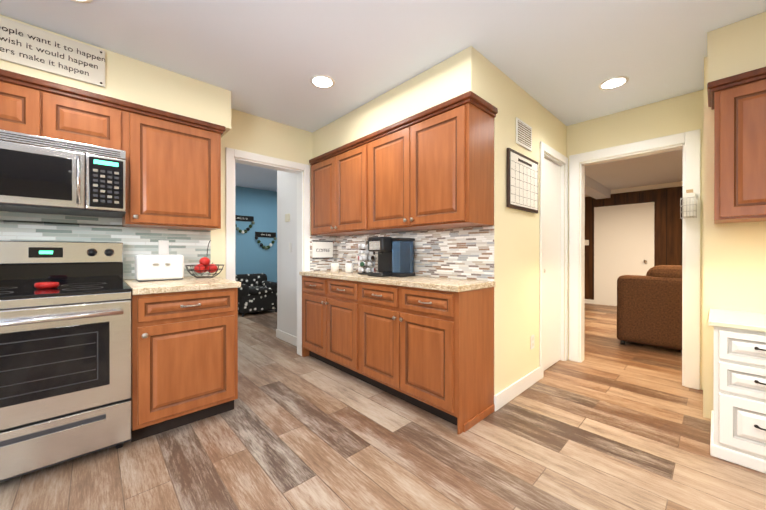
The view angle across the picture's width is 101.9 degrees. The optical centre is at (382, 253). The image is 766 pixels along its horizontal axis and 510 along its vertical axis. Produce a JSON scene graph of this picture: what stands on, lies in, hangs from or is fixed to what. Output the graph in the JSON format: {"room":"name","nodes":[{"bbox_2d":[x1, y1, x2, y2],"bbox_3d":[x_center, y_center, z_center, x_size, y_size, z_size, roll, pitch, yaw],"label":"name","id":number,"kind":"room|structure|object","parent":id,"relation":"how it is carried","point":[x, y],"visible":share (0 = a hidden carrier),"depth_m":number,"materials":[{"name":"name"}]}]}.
{"room":"kitchen","nodes":[
{"label":"kitchen","id":0,"kind":"room"},
{"bbox_2d":[0,14,230,137],"bbox_3d":[-2.615,-1.172,1.487,3.450,0.308,0.328,0,0,-43],"label":"soffit","id":1,"kind":"structure","parent":0,"point":[129,79],"depth_m":2.18,"materials":[{"name":"beige paint"}]},
{"bbox_2d":[0,17,104,87],"bbox_3d":[-2.013,-1.190,1.808,0.592,0.233,0.018,0,0,-43],"label":"script sign","id":2,"kind":"object","parent":1,"relation":"attached to","point":[30,47],"visible":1,"depth_m":1.84,"materials":[{"name":"white"}]},
{"bbox_2d":[0,109,323,279],"bbox_3d":[-1.702,-0.111,2.643,6.360,2.440,0.130,0,0,-43],"label":"wall","id":3,"kind":"structure","parent":0,"point":[191,246],"depth_m":2.60,"materials":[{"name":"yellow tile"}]},
{"bbox_2d":[0,73,43,136],"bbox_3d":[-2.254,-0.824,1.811,0.380,0.312,0.348,0,0,-43],"label":"upper cabinet","id":4,"kind":"object","parent":3,"relation":"attached to","point":[21,99],"depth_m":1.77,"materials":[{"name":"brown wood"}]},
{"bbox_2d":[44,85,123,150],"bbox_3d":[-1.976,-0.825,2.071,0.380,0.312,0.348,0,0,-43],"label":"upper cabinet","id":5,"kind":"object","parent":3,"relation":"attached to","point":[69,115],"depth_m":1.93,"materials":[{"name":"brown wood"}]},
{"bbox_2d":[0,129,125,217],"bbox_3d":[-2.073,-0.465,1.897,0.756,0.403,0.465,0,0,-43],"label":"over-the-range microwave","id":6,"kind":"object","parent":5,"relation":"attached to","point":[41,174],"visible":1,"depth_m":1.82,"materials":[{"name":"grey metal"}]},
{"bbox_2d":[158,240,168,254],"bbox_3d":[-1.761,-0.048,2.495,0.070,0.115,0.006,0,0,-43],"label":"outlet","id":7,"kind":"object","parent":3,"relation":"attached to","point":[163,247],"visible":1,"depth_m":2.49,"materials":[{"name":"white plastic"}]},
{"bbox_2d":[122,105,223,230],"bbox_3d":[-1.621,-0.591,2.402,0.590,0.782,0.348,0,0,-43],"label":"upper cabinet","id":8,"kind":"object","parent":3,"relation":"attached to","point":[173,170],"depth_m":2.25,"materials":[{"name":"brown wood"}]},
{"bbox_2d":[226,147,309,355],"bbox_3d":[-1.154,0.073,3.149,0.850,2.070,0.138,0,0,-43],"label":"door frame","id":9,"kind":"structure","parent":3,"relation":"attached to","point":[232,155],"depth_m":3.22,"materials":[{"name":"white wood"}]},
{"bbox_2d":[235,186,276,281],"bbox_3d":[-2.459,-0.119,6.653,4.120,2.438,0.130,0,0,-43],"label":"wall","id":10,"kind":"structure","parent":0,"point":[252,256],"depth_m":6.41,"materials":[{"name":"paint"}]},
{"bbox_2d":[235,215,254,233],"bbox_3d":[-2.806,-0.577,6.217,0.470,0.365,0.046,0,0,-43],"label":"sign","id":11,"kind":"object","parent":10,"relation":"attached to","point":[244,218],"visible":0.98,"depth_m":6.24,"materials":[{"name":"black plastic"}]},
{"bbox_2d":[255,232,276,248],"bbox_3d":[-2.462,-0.267,6.539,0.470,0.365,0.046,0,0,-43],"label":"sign","id":12,"kind":"object","parent":10,"relation":"attached to","point":[266,234],"visible":1,"depth_m":6.54,"materials":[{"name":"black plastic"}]},
{"bbox_2d":[0,303,765,509],"bbox_3d":[0.863,1.138,3.151,11.200,0.060,10.350,0,0,-43],"label":"floor","id":13,"kind":"structure","parent":0,"point":[610,422],"depth_m":1.74,"materials":[{"name":"brown wood"}]},
{"bbox_2d":[0,240,131,481],"bbox_3d":[-1.939,0.517,1.756,0.760,1.190,0.858,0,0,-43],"label":"range","id":14,"kind":"object","parent":13,"relation":"on","point":[65,374],"visible":1,"depth_m":1.60,"materials":[{"name":"grey metal"}]},
{"bbox_2d":[34,282,59,288],"bbox_3d":[-1.899,0.180,1.756,0.100,0.032,0.100,0,0,-43],"label":"spoon rest","id":15,"kind":"object","parent":14,"relation":"on","point":[44,285],"visible":1,"depth_m":1.73,"materials":[{"name":"red"}]},
{"bbox_2d":[123,276,240,441],"bbox_3d":[-1.459,0.653,2.233,0.587,0.914,0.820,0,0,-43],"label":"base cabinet","id":16,"kind":"object","parent":13,"relation":"on","point":[184,347],"visible":0.98,"depth_m":1.93,"materials":[{"name":"brown wood"}]},
{"bbox_2d":[135,255,183,281],"bbox_3d":[-1.643,0.103,2.287,0.280,0.186,0.192,0,0,-43],"label":"toaster","id":17,"kind":"object","parent":16,"relation":"on","point":[158,267],"visible":1,"depth_m":2.22,"materials":[{"name":"white plastic"}]},
{"bbox_2d":[185,240,223,277],"bbox_3d":[-1.427,0.043,2.496,0.275,0.302,0.275,0,0,-43],"label":"wire fruit basket","id":18,"kind":"object","parent":16,"relation":"on","point":[203,266],"visible":1,"depth_m":2.46,"materials":[{"name":"black"}]},
{"bbox_2d":[235,273,276,316],"bbox_3d":[-2.441,0.752,5.873,0.720,0.700,0.760,0,0,-43],"label":"floral armchair","id":19,"kind":"object","parent":13,"relation":"on","point":[257,292],"visible":0.71,"depth_m":5.65,"materials":[{"name":"black fabric"}]},
{"bbox_2d":[299,274,354,376],"bbox_3d":[-0.380,0.671,3.118,0.458,0.874,0.996,0,0,-43],"label":"base cabinet","id":20,"kind":"object","parent":13,"relation":"on","point":[328,304],"depth_m":2.92,"materials":[{"name":"brown wood"}]},
{"bbox_2d":[355,278,494,433],"bbox_3d":[0.289,0.673,2.400,0.458,0.874,0.968,0,0,-43],"label":"base cabinet","id":21,"kind":"object","parent":13,"relation":"on","point":[425,343],"depth_m":2.11,"materials":[{"name":"brown wood"}]},
{"bbox_2d":[299,270,494,293],"bbox_3d":[-0.050,0.214,2.755,0.468,0.038,1.976,0,0,-43],"label":"countertop","id":22,"kind":"structure","parent":21,"relation":"on","point":[462,285],"depth_m":2.26,"materials":[{"name":"beige stone"}]},
{"bbox_2d":[331,263,338,272],"bbox_3d":[-0.476,0.145,3.118,0.080,0.094,0.106,0,0,-43],"label":"mug","id":23,"kind":"object","parent":22,"relation":"on","point":[334,267],"visible":1,"depth_m":3.09,"materials":[{"name":"beige ceramic"}]},
{"bbox_2d":[345,263,352,272],"bbox_3d":[-0.334,0.145,3.142,0.080,0.094,0.106,0,0,-43],"label":"mug","id":24,"kind":"object","parent":22,"relation":"on","point":[348,267],"visible":0.98,"depth_m":3.12,"materials":[{"name":"white ceramic"}]},
{"bbox_2d":[358,238,375,274],"bbox_3d":[-0.153,0.025,2.918,0.170,0.335,0.170,0,0,-43],"label":"carousel","id":25,"kind":"object","parent":22,"relation":"on","point":[365,270],"visible":0.85,"depth_m":2.87,"materials":[{"name":"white plastic"}]},
{"bbox_2d":[367,237,414,276],"bbox_3d":[0.070,0.026,2.685,0.292,0.334,0.305,0,0,-43],"label":"coffee maker","id":26,"kind":"object","parent":22,"relation":"on","point":[395,257],"visible":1,"depth_m":2.61,"materials":[{"name":"black plastic"}]},
{"bbox_2d":[617,265,681,349],"bbox_3d":[3.955,0.603,3.331,0.970,1.010,2.220,0,0,-43],"label":"sofa","id":27,"kind":"object","parent":13,"relation":"on","point":[649,308],"visible":0.52,"depth_m":3.57,"materials":[{"name":"fabric"}]},
{"bbox_2d":[709,325,765,473],"bbox_3d":[2.140,0.754,1.735,0.558,0.715,0.400,0,0,-43],"label":"base cabinet","id":28,"kind":"object","parent":13,"relation":"on","point":[738,425],"depth_m":1.63,"materials":[{"name":"paint"}]},
{"bbox_2d":[708,309,765,328],"bbox_3d":[2.627,0.383,1.204,0.568,0.025,1.880,0,0,-43],"label":"countertop","id":29,"kind":"structure","parent":28,"relation":"on","point":[716,316],"depth_m":1.74,"materials":[{"name":"white stone"}]},
{"bbox_2d":[0,0,765,191],"bbox_3d":[0.863,-1.362,3.144,11.200,0.060,10.350,0,0,-43],"label":"ceiling","id":30,"kind":"structure","parent":0,"point":[561,60],"depth_m":1.99,"materials":[{"name":"paint"}]},
{"bbox_2d":[72,0,92,2],"bbox_3d":[-1.573,-1.324,1.550,0.190,0.005,0.190,0,0,-43],"label":"recessed light","id":31,"kind":"object","parent":30,"relation":"in","point":[84,1],"visible":1,"depth_m":1.63,"materials":[{"name":"white"}]},
{"bbox_2d":[310,75,334,87],"bbox_3d":[-0.468,-1.326,2.402,0.190,0.005,0.190,0,0,-43],"label":"recessed light","id":32,"kind":"object","parent":30,"relation":"in","point":[321,81],"visible":1,"depth_m":2.40,"materials":[{"name":"white glass"}]},
{"bbox_2d":[585,175,610,198],"bbox_3d":[3.159,-1.251,5.189,4.221,0.168,0.250,0,0,-43],"label":"beam","id":33,"kind":"structure","parent":30,"relation":"attached to","point":[595,189],"depth_m":5.95,"materials":[{"name":"paint"}]},
{"bbox_2d":[599,76,628,89],"bbox_3d":[1.797,-1.326,2.422,0.190,0.005,0.190,0,0,-43],"label":"recessed light","id":34,"kind":"object","parent":30,"relation":"in","point":[614,82],"visible":1,"depth_m":2.41,"materials":[{"name":"white glass"}]},
{"bbox_2d":[277,46,502,394],"bbox_3d":[-0.264,-0.111,3.191,0.430,2.438,2.890,0,0,-43],"label":"wall","id":35,"kind":"structure","parent":0,"point":[472,69],"depth_m":2.36,"materials":[{"name":"beige paint"}]},
{"bbox_2d":[276,329,296,345],"bbox_3d":[-1.139,1.052,3.820,0.012,0.110,0.800,0,0,-43],"label":"baseboard","id":36,"kind":"structure","parent":35,"relation":"attached to","point":[289,338],"depth_m":3.88,"materials":[{"name":"white wood"}]},
{"bbox_2d":[285,214,289,221],"bbox_3d":[-1.191,-0.443,3.871,0.014,0.100,0.110,0,0,-43],"label":"switch","id":37,"kind":"object","parent":35,"relation":"attached to","point":[287,217],"depth_m":3.85,"materials":[{"name":"beige plastic"}]},
{"bbox_2d":[309,139,380,235],"bbox_3d":[-0.339,-0.593,3.152,0.348,0.782,0.977,0,0,-43],"label":"upper cabinet","id":38,"kind":"object","parent":35,"relation":"attached to","point":[337,178],"depth_m":2.99,"materials":[{"name":"brown wood"}]},
{"bbox_2d":[310,225,493,280],"bbox_3d":[-0.009,-0.003,2.799,0.348,0.393,1.965,0,0,-43],"label":"backsplash","id":39,"kind":"structure","parent":35,"relation":"attached to","point":[464,253],"depth_m":2.53,"materials":[{"name":"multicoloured tile"}]},
{"bbox_2d":[312,240,332,258],"bbox_3d":[-0.678,-0.043,3.493,0.265,0.200,0.016,0,0,-43],"label":"coffee sign","id":40,"kind":"object","parent":39,"relation":"attached to","point":[322,249],"visible":1,"depth_m":3.48,"materials":[{"name":"white paper"}]},
{"bbox_2d":[365,95,496,232],"bbox_3d":[0.327,-0.591,2.438,0.348,0.782,0.977,0,0,-43],"label":"upper cabinet","id":41,"kind":"object","parent":35,"relation":"attached to","point":[431,168],"depth_m":2.17,"materials":[{"name":"brown wood"}]},
{"bbox_2d":[503,73,566,389],"bbox_3d":[1.401,-0.110,2.849,1.540,2.438,0.120,0,0,-43],"label":"wall","id":42,"kind":"structure","parent":0,"point":[521,280],"depth_m":2.51,"materials":[{"name":"beige paint"}]},
{"bbox_2d":[494,367,540,410],"bbox_3d":[1.087,1.055,2.466,0.826,0.110,0.016,0,0,-43],"label":"baseboard","id":43,"kind":"structure","parent":42,"relation":"attached to","point":[502,398],"depth_m":2.41,"materials":[{"name":"white wood"}]},
{"bbox_2d":[507,148,537,213],"bbox_3d":[1.130,-0.565,2.494,0.560,0.440,0.023,0,0,-43],"label":"calendar","id":44,"kind":"object","parent":42,"relation":"attached to","point":[522,182],"visible":1,"depth_m":2.44,"materials":[{"name":"white paper"}]},
{"bbox_2d":[516,117,531,150],"bbox_3d":[1.145,-0.960,2.514,0.290,0.200,0.012,0,0,-43],"label":"air vent","id":45,"kind":"object","parent":42,"relation":"in","point":[524,134],"visible":1,"depth_m":2.50,"materials":[{"name":"beige metal"}]},
{"bbox_2d":[531,335,533,348],"bbox_3d":[1.271,0.752,2.639,0.070,0.115,0.008,0,0,-43],"label":"electrical outlet plate","id":46,"kind":"object","parent":42,"relation":"attached to","point":[532,341],"visible":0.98,"depth_m":2.63,"materials":[{"name":"white plastic"}]},
{"bbox_2d":[544,157,560,369],"bbox_3d":[1.631,0.098,3.022,0.582,2.006,0.071,0,0,-43],"label":"pantry door","id":47,"kind":"structure","parent":42,"relation":"in","point":[552,262],"depth_m":3.06,"materials":[{"name":"white wood"}]},
{"bbox_2d":[585,181,682,305],"bbox_3d":[5.704,-0.117,5.657,0.135,2.438,7.020,0,0,-43],"label":"wall","id":48,"kind":"structure","parent":0,"point":[665,198],"depth_m":6.01,"materials":[{"name":"brown wood"}]},
{"bbox_2d":[585,202,653,305],"bbox_3d":[4.516,0.050,6.771,0.086,2.100,2.110,0,0,-43],"label":"door","id":49,"kind":"structure","parent":48,"relation":"attached to","point":[623,239],"depth_m":6.42,"materials":[{"name":"white wood"}]},
{"bbox_2d":[567,90,703,389],"bbox_3d":[2.307,-0.110,2.919,0.120,2.438,1.008,0,0,-43],"label":"wall","id":50,"kind":"structure","parent":0,"point":[677,114],"depth_m":2.77,"materials":[{"name":"beige paint"}]},
{"bbox_2d":[540,129,700,389],"bbox_3d":[1.988,0.049,2.726,0.850,2.120,1.100,0,0,-43],"label":"door frame","id":51,"kind":"structure","parent":50,"relation":"attached to","point":[691,145],"depth_m":2.77,"materials":[{"name":"white wood"}]},
{"bbox_2d":[680,189,696,218],"bbox_3d":[2.493,-0.404,2.534,0.092,0.232,0.094,0,0,-43],"label":"basket","id":52,"kind":"object","parent":50,"relation":"attached to","point":[688,205],"visible":0.98,"depth_m":2.51,"materials":[{"name":"silver metal"}]},
{"bbox_2d":[703,12,765,418],"bbox_3d":[3.446,-0.105,1.023,1.040,2.438,3.320,0,0,-43],"label":"wall","id":53,"kind":"structure","parent":0,"point":[734,272],"depth_m":1.99,"materials":[{"name":"beige paint"}]},
{"bbox_2d":[707,67,765,223],"bbox_3d":[2.687,-0.606,1.278,0.375,0.818,1.870,0,0,-43],"label":"upper cabinet","id":54,"kind":"object","parent":53,"relation":"attached to","point":[737,103],"visible":1,"depth_m":1.76,"materials":[{"name":"brown wood"}]}
]}

